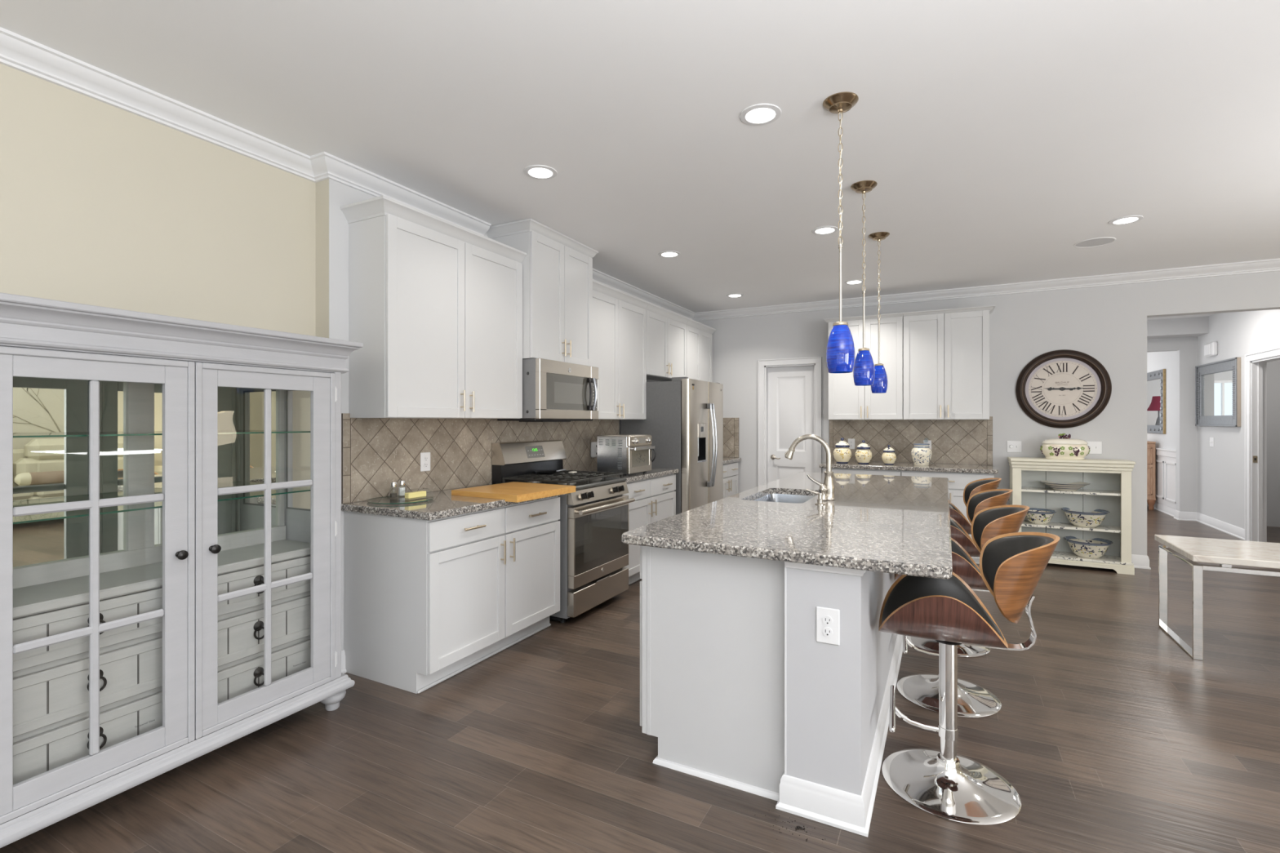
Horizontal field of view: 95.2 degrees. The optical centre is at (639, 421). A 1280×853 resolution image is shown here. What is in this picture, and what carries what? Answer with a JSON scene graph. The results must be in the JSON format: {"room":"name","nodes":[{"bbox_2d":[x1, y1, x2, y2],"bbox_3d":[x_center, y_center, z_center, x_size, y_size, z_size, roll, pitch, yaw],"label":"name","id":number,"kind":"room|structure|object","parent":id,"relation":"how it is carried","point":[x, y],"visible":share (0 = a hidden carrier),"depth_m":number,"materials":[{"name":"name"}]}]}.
{"room":"kitchen","nodes":[
{"label":"kitchen","id":0,"kind":"room"},
{"bbox_2d":[0,63,662,650],"bbox_3d":[-1.911,-0.010,2.865,0.265,2.740,10.903,0,0,28],"label":"wall","id":1,"kind":"structure","parent":0,"point":[102,204],"depth_m":2.67,"materials":[{"name":"yellow paint"}]},
{"bbox_2d":[0,26,491,235],"bbox_3d":[-2.690,-1.335,1.143,0.203,0.090,6.730,0,0,28],"label":"crown molding","id":2,"kind":"structure","parent":1,"relation":"attached to","point":[17,51],"depth_m":2.62,"materials":[{"name":"white paint"}]},
{"bbox_2d":[341,649,346,673],"bbox_3d":[-2.963,1.300,0.694,0.137,0.120,5.680,0,0,28],"label":"baseboard","id":3,"kind":"structure","parent":1,"relation":"attached to","point":[343,653],"depth_m":3.16,"materials":[{"name":"white paint"}]},
{"bbox_2d":[420,452,430,471],"bbox_3d":[-1.342,0.252,3.657,0.009,0.118,0.078,0,0,28],"label":"wall outlet","id":4,"kind":"object","parent":1,"relation":"attached to","point":[424,456],"visible":1,"depth_m":3.65,"materials":[{"name":"white plastic"}]},
{"bbox_2d":[423,456,428,467],"bbox_3d":[-1.340,0.252,3.656,0.004,0.072,0.033,0,0,28],"label":"socket","id":5,"kind":"object","parent":4,"relation":"attached to","point":[425,458],"depth_m":3.66,"materials":[{"name":"white plastic"}]},
{"bbox_2d":[340,195,526,418],"bbox_3d":[-1.188,-0.591,3.611,0.345,1.142,1.208,0,0,28],"label":"upper cabinet","id":6,"kind":"object","parent":1,"relation":"attached to","point":[436,303],"visible":1,"depth_m":3.32,"materials":[{"name":"white paint"}]},
{"bbox_2d":[486,217,598,366],"bbox_3d":[-0.715,-0.907,4.432,0.421,0.941,0.872,0,0,28],"label":"upper cabinet","id":7,"kind":"object","parent":1,"relation":"attached to","point":[557,268],"visible":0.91,"depth_m":4.23,"materials":[{"name":"white paint"}]},
{"bbox_2d":[497,358,598,422],"bbox_3d":[-0.675,-0.215,4.408,0.511,0.435,0.765,0,0,28],"label":"microwave","id":8,"kind":"object","parent":7,"relation":"attached to","point":[553,391],"visible":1,"depth_m":4.19,"materials":[{"name":"silver metal"}]},
{"bbox_2d":[590,441,596,457],"bbox_3d":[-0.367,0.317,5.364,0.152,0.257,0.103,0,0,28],"label":"wall outlet","id":9,"kind":"object","parent":1,"relation":"attached to","point":[593,445],"visible":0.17,"depth_m":5.36,"materials":[{"name":"white plastic"}]},
{"bbox_2d":[592,280,649,419],"bbox_3d":[-0.311,-0.591,5.284,0.343,1.142,1.097,0,0,28],"label":"upper cabinet","id":10,"kind":"object","parent":1,"relation":"attached to","point":[619,317],"visible":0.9,"depth_m":5.23,"materials":[{"name":"white paint"}]},
{"bbox_2d":[645,302,688,381],"bbox_3d":[0.176,-0.812,6.213,0.343,0.700,0.998,0,0,28],"label":"upper cabinet","id":11,"kind":"object","parent":1,"relation":"attached to","point":[666,330],"visible":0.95,"depth_m":6.10,"materials":[{"name":"white paint"}]},
{"bbox_2d":[685,318,715,382],"bbox_3d":[0.609,-0.591,7.043,0.345,1.142,0.870,0,0,28],"label":"upper cabinet","id":12,"kind":"object","parent":1,"relation":"attached to","point":[699,335],"visible":0.4,"depth_m":6.93,"materials":[{"name":"white paint"}]},
{"bbox_2d":[0,0,1279,319],"bbox_3d":[3.676,-1.420,4.001,9.200,0.080,18.100,0,0,28],"label":"ceiling","id":13,"kind":"structure","parent":0,"point":[997,138],"depth_m":2.65,"materials":[{"name":"paint"}]},
{"bbox_2d":[523,164,557,179],"bbox_3d":[-0.550,-1.375,3.229,0.184,0.010,0.184,0,0,28],"label":"recessed light","id":14,"kind":"object","parent":13,"relation":"in","point":[535,171],"visible":1,"depth_m":3.21,"materials":[{"name":"white paint"}]},
{"bbox_2d":[657,250,680,257],"bbox_3d":[0.242,-1.375,4.806,0.184,0.010,0.184,0,0,28],"label":"recessed light","id":15,"kind":"object","parent":13,"relation":"in","point":[667,253],"visible":1,"depth_m":4.78,"materials":[{"name":"white paint"}]},
{"bbox_2d":[726,293,743,297],"bbox_3d":[1.037,-1.375,6.377,0.184,0.010,0.184,0,0,28],"label":"recessed light","id":16,"kind":"object","parent":13,"relation":"in","point":[735,295],"visible":1,"depth_m":6.35,"materials":[{"name":"white paint"}]},
{"bbox_2d":[739,103,781,125],"bbox_3d":[0.541,-1.375,2.623,0.184,0.010,0.184,0,0,28],"label":"recessed light","id":17,"kind":"object","parent":13,"relation":"in","point":[757,114],"visible":1,"depth_m":2.61,"materials":[{"name":"white paint"}]},
{"bbox_2d":[811,226,838,234],"bbox_3d":[1.332,-1.375,4.207,0.184,0.010,0.184,0,0,28],"label":"recessed light","id":18,"kind":"object","parent":13,"relation":"in","point":[823,229],"visible":1,"depth_m":4.19,"materials":[{"name":"white paint"}]},
{"bbox_2d":[822,91,858,373],"bbox_3d":[0.864,-0.796,2.515,0.146,1.168,0.146,0,0,28],"label":"pendant light","id":19,"kind":"object","parent":13,"relation":"hanging from","point":[840,350],"visible":1,"depth_m":2.48,"materials":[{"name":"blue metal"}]},
{"bbox_2d":[844,279,862,284],"bbox_3d":[2.114,-1.375,5.762,0.184,0.010,0.184,0,0,28],"label":"recessed light","id":20,"kind":"object","parent":13,"relation":"in","point":[855,281],"visible":0.94,"depth_m":5.74,"materials":[{"name":"white paint"}]},
{"bbox_2d":[850,180,877,386],"bbox_3d":[1.307,-0.796,3.410,0.146,1.168,0.146,0,0,28],"label":"pendant light","id":21,"kind":"object","parent":13,"relation":"hanging from","point":[864,371],"visible":1,"depth_m":3.38,"materials":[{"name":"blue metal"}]},
{"bbox_2d":[868,231,889,393],"bbox_3d":[1.766,-0.796,4.315,0.146,1.168,0.146,0,0,28],"label":"pendant light","id":22,"kind":"object","parent":13,"relation":"hanging from","point":[880,383],"visible":0.93,"depth_m":4.28,"materials":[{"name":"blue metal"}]},
{"bbox_2d":[1073,236,1115,247],"bbox_3d":[3.499,-1.378,4.495,0.258,0.004,0.258,0,0,28],"label":"ceiling speaker","id":23,"kind":"object","parent":13,"relation":"attached to","point":[1096,242],"visible":1,"depth_m":4.48,"materials":[{"name":"paint"}]},
{"bbox_2d":[1108,215,1143,225],"bbox_3d":[3.322,-1.375,3.995,0.184,0.010,0.184,0,0,28],"label":"recessed light","id":24,"kind":"object","parent":13,"relation":"in","point":[1130,219],"visible":1,"depth_m":3.98,"materials":[{"name":"white paint"}]},
{"bbox_2d":[1146,315,1208,339],"bbox_3d":[5.737,-1.270,8.746,4.050,0.220,0.380,0,0,28],"label":"beam","id":25,"kind":"structure","parent":13,"relation":"attached to","point":[1194,326],"depth_m":7.80,"materials":[{"name":"grey paint"}]},
{"bbox_2d":[0,506,1279,852],"bbox_3d":[3.676,1.385,4.001,9.200,0.050,18.100,0,0,28],"label":"floor","id":26,"kind":"structure","parent":0,"point":[1109,737],"depth_m":2.32,"materials":[{"name":"brown wood"}]},
{"bbox_2d":[0,292,363,848],"bbox_3d":[-1.843,0.491,2.277,0.472,1.737,1.383,0,0,26],"label":"china cabinet","id":27,"kind":"object","parent":26,"relation":"on","point":[166,602],"visible":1,"depth_m":2.16,"materials":[{"name":"white paint"}]},
{"bbox_2d":[13,430,299,435],"bbox_3d":[-1.882,0.047,2.295,0.343,0.006,1.170,0,0,26],"label":"glass shelf","id":28,"kind":"object","parent":27,"relation":"attached to","point":[15,433],"depth_m":2.25,"materials":[{"name":"clear glass"}]},
{"bbox_2d":[13,486,310,522],"bbox_3d":[-1.882,0.314,2.295,0.343,0.006,1.170,0,0,26],"label":"glass shelf","id":29,"kind":"object","parent":27,"relation":"attached to","point":[82,513],"depth_m":2.12,"materials":[{"name":"clear glass"}]},
{"bbox_2d":[343,496,559,693],"bbox_3d":[-1.050,0.923,3.506,0.682,0.874,1.106,0,0,28],"label":"base cabinet","id":30,"kind":"object","parent":26,"relation":"on","point":[425,602],"visible":0.99,"depth_m":3.10,"materials":[{"name":"white paint"}]},
{"bbox_2d":[341,484,565,520],"bbox_3d":[-1.055,0.465,3.512,0.671,0.038,1.153,0,0,28],"label":"countertop","id":31,"kind":"structure","parent":30,"relation":"on","point":[444,504],"depth_m":3.11,"materials":[{"name":"stone"}]},
{"bbox_2d":[366,495,433,504],"bbox_3d":[-1.345,0.440,3.284,0.350,0.010,0.350,0,0,28],"label":"glass tray","id":32,"kind":"object","parent":31,"relation":"on","point":[384,498],"visible":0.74,"depth_m":3.28,"materials":[{"name":"clear glass"}]},
{"bbox_2d":[390,481,397,498],"bbox_3d":[-1.398,0.387,3.312,0.042,0.094,0.040,0,0,28],"label":"shaker","id":33,"kind":"object","parent":32,"relation":"on","point":[393,484],"visible":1,"depth_m":3.30,"materials":[{"name":"clear glass"}]},
{"bbox_2d":[398,480,405,497],"bbox_3d":[-1.381,0.387,3.387,0.042,0.094,0.040,0,0,28],"label":"shaker","id":34,"kind":"object","parent":32,"relation":"on","point":[402,491],"visible":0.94,"depth_m":3.37,"materials":[{"name":"clear glass"}]},
{"bbox_2d":[395,488,435,499],"bbox_3d":[-1.268,0.408,3.302,0.100,0.052,0.210,0,0,28],"label":"butter dish","id":35,"kind":"object","parent":32,"relation":"on","point":[421,494],"visible":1,"depth_m":3.29,"materials":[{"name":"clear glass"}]},
{"bbox_2d":[451,481,575,502],"bbox_3d":[-0.780,0.435,3.655,0.537,0.040,0.577,0,0,28],"label":"cutting board","id":36,"kind":"object","parent":31,"relation":"on","point":[513,491],"visible":1,"depth_m":3.53,"materials":[{"name":"brown wood"}]},
{"bbox_2d":[491,440,635,622],"bbox_3d":[-0.545,0.756,4.345,0.774,1.207,0.762,0,0,28],"label":"gas range","id":37,"kind":"object","parent":26,"relation":"on","point":[593,519],"visible":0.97,"depth_m":4.17,"materials":[{"name":"silver metal"}]},
{"bbox_2d":[534,468,565,474],"bbox_3d":[-0.700,0.383,4.483,0.180,0.028,0.242,0,0,28],"label":"spoon rest","id":38,"kind":"object","parent":37,"relation":"on","point":[542,472],"visible":1,"depth_m":4.50,"materials":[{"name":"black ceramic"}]},
{"bbox_2d":[495,476,626,490],"bbox_3d":[-0.571,0.439,4.358,0.665,0.053,0.762,0,0,28],"label":"cooktop","id":39,"kind":"object","parent":37,"relation":"in","point":[581,483],"depth_m":4.15,"materials":[{"name":"metal"}]},
{"bbox_2d":[622,473,675,585],"bbox_3d":[-0.172,0.923,5.185,0.682,0.874,1.043,0,0,28],"label":"base cabinet","id":40,"kind":"object","parent":26,"relation":"on","point":[655,498],"visible":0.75,"depth_m":4.98,"materials":[{"name":"white paint"}]},
{"bbox_2d":[586,467,679,483],"bbox_3d":[-0.174,0.465,5.194,0.671,0.038,1.062,0,0,28],"label":"countertop","id":41,"kind":"structure","parent":40,"relation":"on","point":[655,472],"depth_m":5.07,"materials":[{"name":"stone"}]},
{"bbox_2d":[596,434,655,475],"bbox_3d":[-0.111,0.281,5.016,0.349,0.331,0.433,0,0,28],"label":"toaster oven","id":42,"kind":"object","parent":41,"relation":"on","point":[626,454],"visible":0.98,"depth_m":4.85,"materials":[{"name":"silver metal"}]},
{"bbox_2d":[620,377,723,515],"bbox_3d":[0.389,0.459,6.059,0.827,1.763,0.945,0,0,28],"label":"refrigerator","id":43,"kind":"object","parent":26,"relation":"on","point":[684,424],"visible":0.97,"depth_m":5.64,"materials":[{"name":"silver metal"}]},
{"bbox_2d":[723,461,737,497],"bbox_3d":[0.755,0.923,6.955,0.682,0.874,0.873,0,0,28],"label":"base cabinet","id":44,"kind":"object","parent":26,"relation":"on","point":[730,470],"visible":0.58,"depth_m":6.89,"materials":[{"name":"white paint"}]},
{"bbox_2d":[723,457,741,464],"bbox_3d":[0.750,0.465,6.957,0.671,0.038,0.882,0,0,28],"label":"countertop","id":45,"kind":"structure","parent":44,"relation":"on","point":[726,460],"depth_m":6.94,"materials":[{"name":"stone"}]},
{"bbox_2d":[640,545,902,837],"bbox_3d":[1.067,0.922,3.518,0.922,0.875,3.146,0,0,28],"label":"kitchen island","id":46,"kind":"object","parent":26,"relation":"on","point":[739,690],"visible":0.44,"depth_m":2.15,"materials":[{"name":"white paint"}]},
{"bbox_2d":[622,471,952,579],"bbox_3d":[1.183,0.465,3.478,1.168,0.038,3.230,0,0,28],"label":"island countertop","id":47,"kind":"structure","parent":46,"relation":"on","point":[900,525],"depth_m":2.49,"materials":[{"name":"stone"}]},
{"bbox_2d":[755,493,815,503],"bbox_3d":[0.882,0.577,3.554,0.395,0.186,0.725,0,0,28],"label":"sink","id":48,"kind":"object","parent":47,"relation":"in","point":[782,498],"visible":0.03,"depth_m":3.87,"materials":[{"name":"silver metal"}]},
{"bbox_2d":[784,434,835,500],"bbox_3d":[0.975,0.259,3.375,0.289,0.372,0.108,0,0,28],"label":"kitchen faucet","id":49,"kind":"object","parent":47,"relation":"on","point":[828,488],"visible":0.98,"depth_m":3.33,"materials":[{"name":"silver metal"}]},
{"bbox_2d":[805,488,825,505],"bbox_3d":[0.948,0.405,3.155,0.100,0.081,0.052,0,0,28],"label":"soap dispenser","id":50,"kind":"object","parent":47,"relation":"on","point":[820,500],"visible":1,"depth_m":3.14,"materials":[{"name":"silver metal"}]},
{"bbox_2d":[816,606,839,645],"bbox_3d":[0.639,0.696,1.988,0.078,0.122,0.009,0,0,28],"label":"wall outlet","id":51,"kind":"object","parent":46,"relation":"attached to","point":[828,620],"visible":1,"depth_m":1.98,"materials":[{"name":"white plastic"}]},
{"bbox_2d":[822,615,832,636],"bbox_3d":[0.638,0.696,1.986,0.033,0.072,0.004,0,0,28],"label":"socket","id":52,"kind":"object","parent":51,"relation":"attached to","point":[827,620],"depth_m":1.98,"materials":[{"name":"white plastic"}]},
{"bbox_2d":[822,467,901,475],"bbox_3d":[2.394,0.923,6.236,0.755,0.874,0.652,0,0,28],"label":"base cabinet","id":53,"kind":"object","parent":26,"relation":"on","point":[850,471],"visible":0.02,"depth_m":5.96,"materials":[{"name":"white paint"}]},
{"bbox_2d":[819,460,998,474],"bbox_3d":[2.744,0.465,6.049,1.610,0.038,0.640,0,0,28],"label":"countertop","id":54,"kind":"structure","parent":53,"relation":"on","point":[973,468],"depth_m":5.80,"materials":[{"name":"stone"}]},
{"bbox_2d":[832,437,851,463],"bbox_3d":[2.184,0.310,6.306,0.192,0.270,0.191,0,0,28],"label":"lidded jar","id":55,"kind":"object","parent":54,"relation":"on","point":[842,453],"visible":1,"depth_m":6.24,"materials":[{"name":"beige ceramic"}]},
{"bbox_2d":[854,440,872,463],"bbox_3d":[2.375,0.322,6.206,0.175,0.247,0.175,0,0,28],"label":"lidded jar","id":56,"kind":"object","parent":54,"relation":"on","point":[863,455],"visible":1,"depth_m":6.15,"materials":[{"name":"beige ceramic"}]},
{"bbox_2d":[881,444,896,464],"bbox_3d":[2.597,0.344,6.090,0.144,0.204,0.144,0,0,28],"label":"lidded jar","id":57,"kind":"object","parent":54,"relation":"on","point":[888,457],"visible":1,"depth_m":6.04,"materials":[{"name":"beige ceramic"}]},
{"bbox_2d":[911,443,932,466],"bbox_3d":[2.867,0.335,5.949,0.196,0.222,0.196,0,0,28],"label":"jar","id":58,"kind":"object","parent":54,"relation":"on","point":[921,453],"visible":1,"depth_m":5.88,"materials":[{"name":"ceramic"}]},
{"bbox_2d":[901,470,994,564],"bbox_3d":[3.081,0.923,5.876,0.793,0.874,0.652,0,0,28],"label":"base cabinet","id":59,"kind":"object","parent":26,"relation":"on","point":[957,482],"visible":0.23,"depth_m":5.58,"materials":[{"name":"white paint"}]},
{"bbox_2d":[906,488,1013,657],"bbox_3d":[1.936,0.882,3.573,0.585,0.956,0.478,0,0,24],"label":"bar stool","id":60,"kind":"object","parent":26,"relation":"on","point":[980,500],"visible":0.37,"depth_m":3.45,"materials":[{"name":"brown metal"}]},
{"bbox_2d":[950,518,973,542],"bbox_3d":[1.864,0.704,3.605,0.408,0.198,0.454,0,0,24],"label":"seat cushion","id":61,"kind":"object","parent":60,"relation":"on","point":[958,534],"depth_m":3.38,"materials":[{"name":"black leather"}]},
{"bbox_2d":[968,490,1008,522],"bbox_3d":[2.100,0.559,3.502,0.198,0.291,0.371,0,0,24],"label":"backrest cushion","id":62,"kind":"object","parent":60,"relation":"on","point":[980,500],"depth_m":3.55,"materials":[{"name":"black leather"}]},
{"bbox_2d":[894,505,1029,717],"bbox_3d":[1.577,0.882,2.887,0.585,0.956,0.478,0,0,24],"label":"bar stool","id":63,"kind":"object","parent":26,"relation":"on","point":[974,700],"visible":0.42,"depth_m":2.84,"materials":[{"name":"silver metal"}]},
{"bbox_2d":[896,539,980,574],"bbox_3d":[1.504,0.704,2.918,0.408,0.198,0.454,0,0,24],"label":"seat cushion","id":64,"kind":"object","parent":63,"relation":"on","point":[962,563],"depth_m":2.70,"materials":[{"name":"black leather"}]},
{"bbox_2d":[973,506,1025,548],"bbox_3d":[1.740,0.559,2.815,0.198,0.291,0.371,0,0,24],"label":"backrest cushion","id":65,"kind":"object","parent":63,"relation":"on","point":[988,523],"depth_m":2.72,"materials":[{"name":"black leather"}]},
{"bbox_2d":[878,532,1059,825],"bbox_3d":[1.205,0.882,2.172,0.585,0.956,0.478,0,0,24],"label":"bar stool","id":66,"kind":"object","parent":26,"relation":"on","point":[943,783],"visible":0.99,"depth_m":2.13,"materials":[{"name":"silver metal"}]},
{"bbox_2d":[881,574,1004,640],"bbox_3d":[1.133,0.704,2.204,0.408,0.198,0.454,0,0,24],"label":"seat cushion","id":67,"kind":"object","parent":66,"relation":"on","point":[917,606],"depth_m":2.08,"materials":[{"name":"black leather"}]},
{"bbox_2d":[982,534,1053,591],"bbox_3d":[1.369,0.559,2.101,0.198,0.291,0.371,0,0,24],"label":"backrest cushion","id":68,"kind":"object","parent":66,"relation":"on","point":[1011,562],"depth_m":1.99,"materials":[{"name":"black leather"}]},
{"bbox_2d":[949,477,1001,535],"bbox_3d":[2.298,0.882,4.264,0.585,0.956,0.478,0,0,24],"label":"bar stool","id":69,"kind":"object","parent":26,"relation":"on","point":[973,487],"visible":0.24,"depth_m":4.09,"materials":[{"name":"brown wood"}]},
{"bbox_2d":[949,503,960,514],"bbox_3d":[2.226,0.704,4.296,0.408,0.198,0.454,0,0,24],"label":"seat cushion","id":70,"kind":"object","parent":69,"relation":"on","point":[953,509],"depth_m":4.42,"materials":[{"name":"black leather"}]},
{"bbox_2d":[964,479,997,504],"bbox_3d":[2.462,0.559,4.192,0.198,0.291,0.371,0,0,24],"label":"backrest cushion","id":71,"kind":"object","parent":69,"relation":"on","point":[973,487],"depth_m":4.28,"materials":[{"name":"black leather"}]},
{"bbox_2d":[1007,457,1135,574],"bbox_3d":[4.042,0.858,5.524,0.937,1.005,0.331,0,0,28],"label":"display shelf","id":72,"kind":"object","parent":26,"relation":"on","point":[1109,489],"visible":0.73,"depth_m":5.51,"materials":[{"name":"beige paint"}]},
{"bbox_2d":[1026,507,1056,524],"bbox_3d":[3.850,0.917,5.638,0.281,0.125,0.281,0,0,28],"label":"serving bowl","id":73,"kind":"object","parent":72,"relation":"on","point":[1037,516],"visible":0.85,"depth_m":5.57,"materials":[{"name":"ceramic"}]},
{"bbox_2d":[1040,433,1090,459],"bbox_3d":[4.017,0.232,5.525,0.384,0.244,0.234,0,0,28],"label":"tureen","id":74,"kind":"object","parent":72,"relation":"on","point":[1066,447],"visible":1,"depth_m":5.45,"materials":[{"name":"beige ceramic"}]},
{"bbox_2d":[1040,480,1090,490],"bbox_3d":[4.034,0.613,5.547,0.389,0.070,0.389,0,0,28],"label":"serving plate","id":75,"kind":"object","parent":72,"relation":"on","point":[1074,486],"visible":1,"depth_m":5.46,"materials":[{"name":"beige ceramic"}]},
{"bbox_2d":[1060,507,1110,527],"bbox_3d":[4.173,0.905,5.479,0.366,0.150,0.366,0,0,28],"label":"serving bowl","id":76,"kind":"object","parent":72,"relation":"on","point":[1095,518],"visible":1,"depth_m":5.38,"materials":[{"name":"ceramic"}]},
{"bbox_2d":[1063,536,1112,558],"bbox_3d":[4.182,1.181,5.452,0.366,0.155,0.366,0,0,28],"label":"serving bowl","id":77,"kind":"object","parent":72,"relation":"on","point":[1096,548],"visible":1,"depth_m":5.37,"materials":[{"name":"ceramic"}]},
{"bbox_2d":[1146,440,1155,510],"bbox_3d":[8.027,0.835,9.631,0.439,1.050,1.316,0,0,28],"label":"sideboard","id":78,"kind":"object","parent":26,"relation":"on","point":[1151,446],"visible":0.2,"depth_m":8.99,"materials":[{"name":"brown wood"}]},
{"bbox_2d":[1154,534,1279,660],"bbox_3d":[3.973,1.060,3.281,1.505,0.600,0.690,0,0,28],"label":"table","id":79,"kind":"object","parent":26,"relation":"on","point":[1224,553],"visible":1,"depth_m":3.39,"materials":[{"name":"white wood"}]},
{"bbox_2d":[696,271,1279,555],"bbox_3d":[3.369,-0.010,6.163,6.050,2.740,0.140,0,0,28],"label":"wall","id":80,"kind":"structure","parent":0,"point":[1108,324],"depth_m":5.88,"materials":[{"name":"grey paint"}]},
{"bbox_2d":[757,356,822,486],"bbox_3d":[1.796,0.305,6.979,0.748,2.110,0.154,0,0,28],"label":"door","id":81,"kind":"structure","parent":80,"relation":"in","point":[789,390],"depth_m":7.01,"materials":[{"name":"white paint"}]},
{"bbox_2d":[848,438,854,448],"bbox_3d":[2.386,0.252,6.594,0.074,0.118,0.009,0,0,28],"label":"wall outlet","id":82,"kind":"object","parent":80,"relation":"attached to","point":[851,441],"visible":0.95,"depth_m":6.59,"materials":[{"name":"white plastic"}]},
{"bbox_2d":[823,312,902,419],"bbox_3d":[2.443,-0.574,6.374,0.795,1.108,0.366,0,0,28],"label":"upper cabinet","id":83,"kind":"object","parent":80,"relation":"attached to","point":[846,400],"visible":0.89,"depth_m":6.20,"materials":[{"name":"white paint"}]},
{"bbox_2d":[923,440,931,449],"bbox_3d":[3.068,0.262,6.237,0.078,0.125,0.009,0,0,28],"label":"wall outlet","id":84,"kind":"object","parent":80,"relation":"attached to","point":[929,442],"visible":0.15,"depth_m":6.23,"materials":[{"name":"white plastic"}]},
{"bbox_2d":[592,257,1279,320],"bbox_3d":[3.748,-1.335,4.247,8.500,0.090,2.923,0,0,28],"label":"crown molding","id":85,"kind":"structure","parent":80,"relation":"attached to","point":[1271,264],"depth_m":5.87,"materials":[{"name":"white paint"}]},
{"bbox_2d":[902,305,995,419],"bbox_3d":[3.160,-0.574,5.999,0.818,1.108,0.366,0,0,28],"label":"upper cabinet","id":86,"kind":"object","parent":80,"relation":"attached to","point":[946,352],"visible":1,"depth_m":5.87,"materials":[{"name":"white paint"}]},
{"bbox_2d":[1006,440,1021,452],"bbox_3d":[3.766,0.252,5.877,0.124,0.118,0.020,0,0,28],"label":"light switch","id":87,"kind":"object","parent":80,"relation":"attached to","point":[1011,446],"visible":1,"depth_m":5.88,"materials":[{"name":"white plastic"}]},
{"bbox_2d":[1015,349,1111,428],"bbox_3d":[4.110,-0.318,5.682,0.766,0.766,0.046,0,0,28],"label":"wall clock","id":88,"kind":"object","parent":80,"relation":"attached to","point":[1063,388],"visible":1,"depth_m":5.68,"materials":[{"name":"brown metal"}]},
{"bbox_2d":[1087,441,1102,453],"bbox_3d":[4.333,0.250,5.580,0.130,0.120,0.018,0,0,28],"label":"light switch","id":89,"kind":"object","parent":80,"relation":"attached to","point":[1095,447],"visible":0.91,"depth_m":5.58,"materials":[{"name":"white plastic"}]},
{"bbox_2d":[1131,554,1151,569],"bbox_3d":[4.184,1.300,5.724,1.242,0.120,0.142,0,0,28],"label":"baseboard","id":90,"kind":"structure","parent":80,"relation":"attached to","point":[1142,562],"depth_m":5.41,"materials":[{"name":"white paint"}]},
{"bbox_2d":[1146,351,1176,449],"bbox_3d":[8.393,-0.010,9.625,0.140,2.740,3.360,0,0,28],"label":"wall","id":91,"kind":"structure","parent":0,"point":[1156,361],"depth_m":8.61,"materials":[{"name":"grey paint"}]},
{"bbox_2d":[1146,368,1165,434],"bbox_3d":[8.099,-0.300,9.270,0.051,0.970,1.302,0,0,28],"label":"mirror","id":92,"kind":"object","parent":91,"relation":"attached to","point":[1156,380],"visible":0.79,"depth_m":9.01,"materials":[{"name":"silver metal"}]},
{"bbox_2d":[1155,447,1176,509],"bbox_3d":[8.293,0.823,9.626,0.038,0.835,3.250,0,0,28],"label":"wainscoting","id":93,"kind":"structure","parent":91,"relation":"attached to","point":[1166,459],"depth_m":8.60,"materials":[{"name":"white paint"}]},
{"bbox_2d":[1146,502,1244,540],"bbox_3d":[7.971,1.300,8.875,0.212,0.120,4.880,0,0,28],"label":"baseboard","id":94,"kind":"structure","parent":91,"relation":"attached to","point":[1238,532],"depth_m":7.76,"materials":[{"name":"white paint"}]},
{"bbox_2d":[1146,337,1197,512],"bbox_3d":[5.911,-0.010,8.949,4.170,2.740,0.140,0,0,28],"label":"wall","id":95,"kind":"structure","parent":0,"point":[1186,348],"depth_m":8.04,"materials":[{"name":"grey paint"}]},
{"bbox_2d":[1197,309,1279,541],"bbox_3d":[6.859,-0.010,6.394,0.120,2.740,3.507,0,0,28],"label":"wall","id":96,"kind":"structure","parent":0,"point":[1221,466],"depth_m":7.10,"materials":[{"name":"grey paint"}]},
{"bbox_2d":[1204,341,1217,357],"bbox_3d":[7.344,-0.927,7.516,0.062,0.175,0.270,0,0,28],"label":"door chime","id":97,"kind":"object","parent":96,"relation":"attached to","point":[1211,349],"visible":1,"depth_m":7.46,"materials":[{"name":"white plastic"}]},
{"bbox_2d":[1209,437,1213,446],"bbox_3d":[7.389,0.265,7.554,0.018,0.120,0.120,0,0,28],"label":"light switch","id":98,"kind":"object","parent":96,"relation":"attached to","point":[1211,439],"visible":1,"depth_m":7.54,"materials":[{"name":"white plastic"}]},
{"bbox_2d":[1195,357,1240,426],"bbox_3d":[7.280,-0.346,7.375,0.045,0.812,1.258,0,0,28],"label":"wall mirror","id":99,"kind":"object","parent":96,"relation":"attached to","point":[1217,384],"visible":1,"depth_m":7.31,"materials":[{"name":"grey mirror"}]},
{"bbox_2d":[1244,346,1279,542],"bbox_3d":[6.728,0.297,6.173,0.148,2.125,1.040,0,0,28],"label":"door frame","id":100,"kind":"structure","parent":96,"relation":"in","point":[1259,360],"depth_m":6.55,"materials":[{"name":"white paint"}]},
{"bbox_2d":[1266,360,1279,527],"bbox_3d":[7.457,-0.010,6.081,1.230,2.740,3.507,0,0,28],"label":"wall","id":101,"kind":"structure","parent":0,"point":[1273,367],"depth_m":7.56,"materials":[{"name":"grey paint"}]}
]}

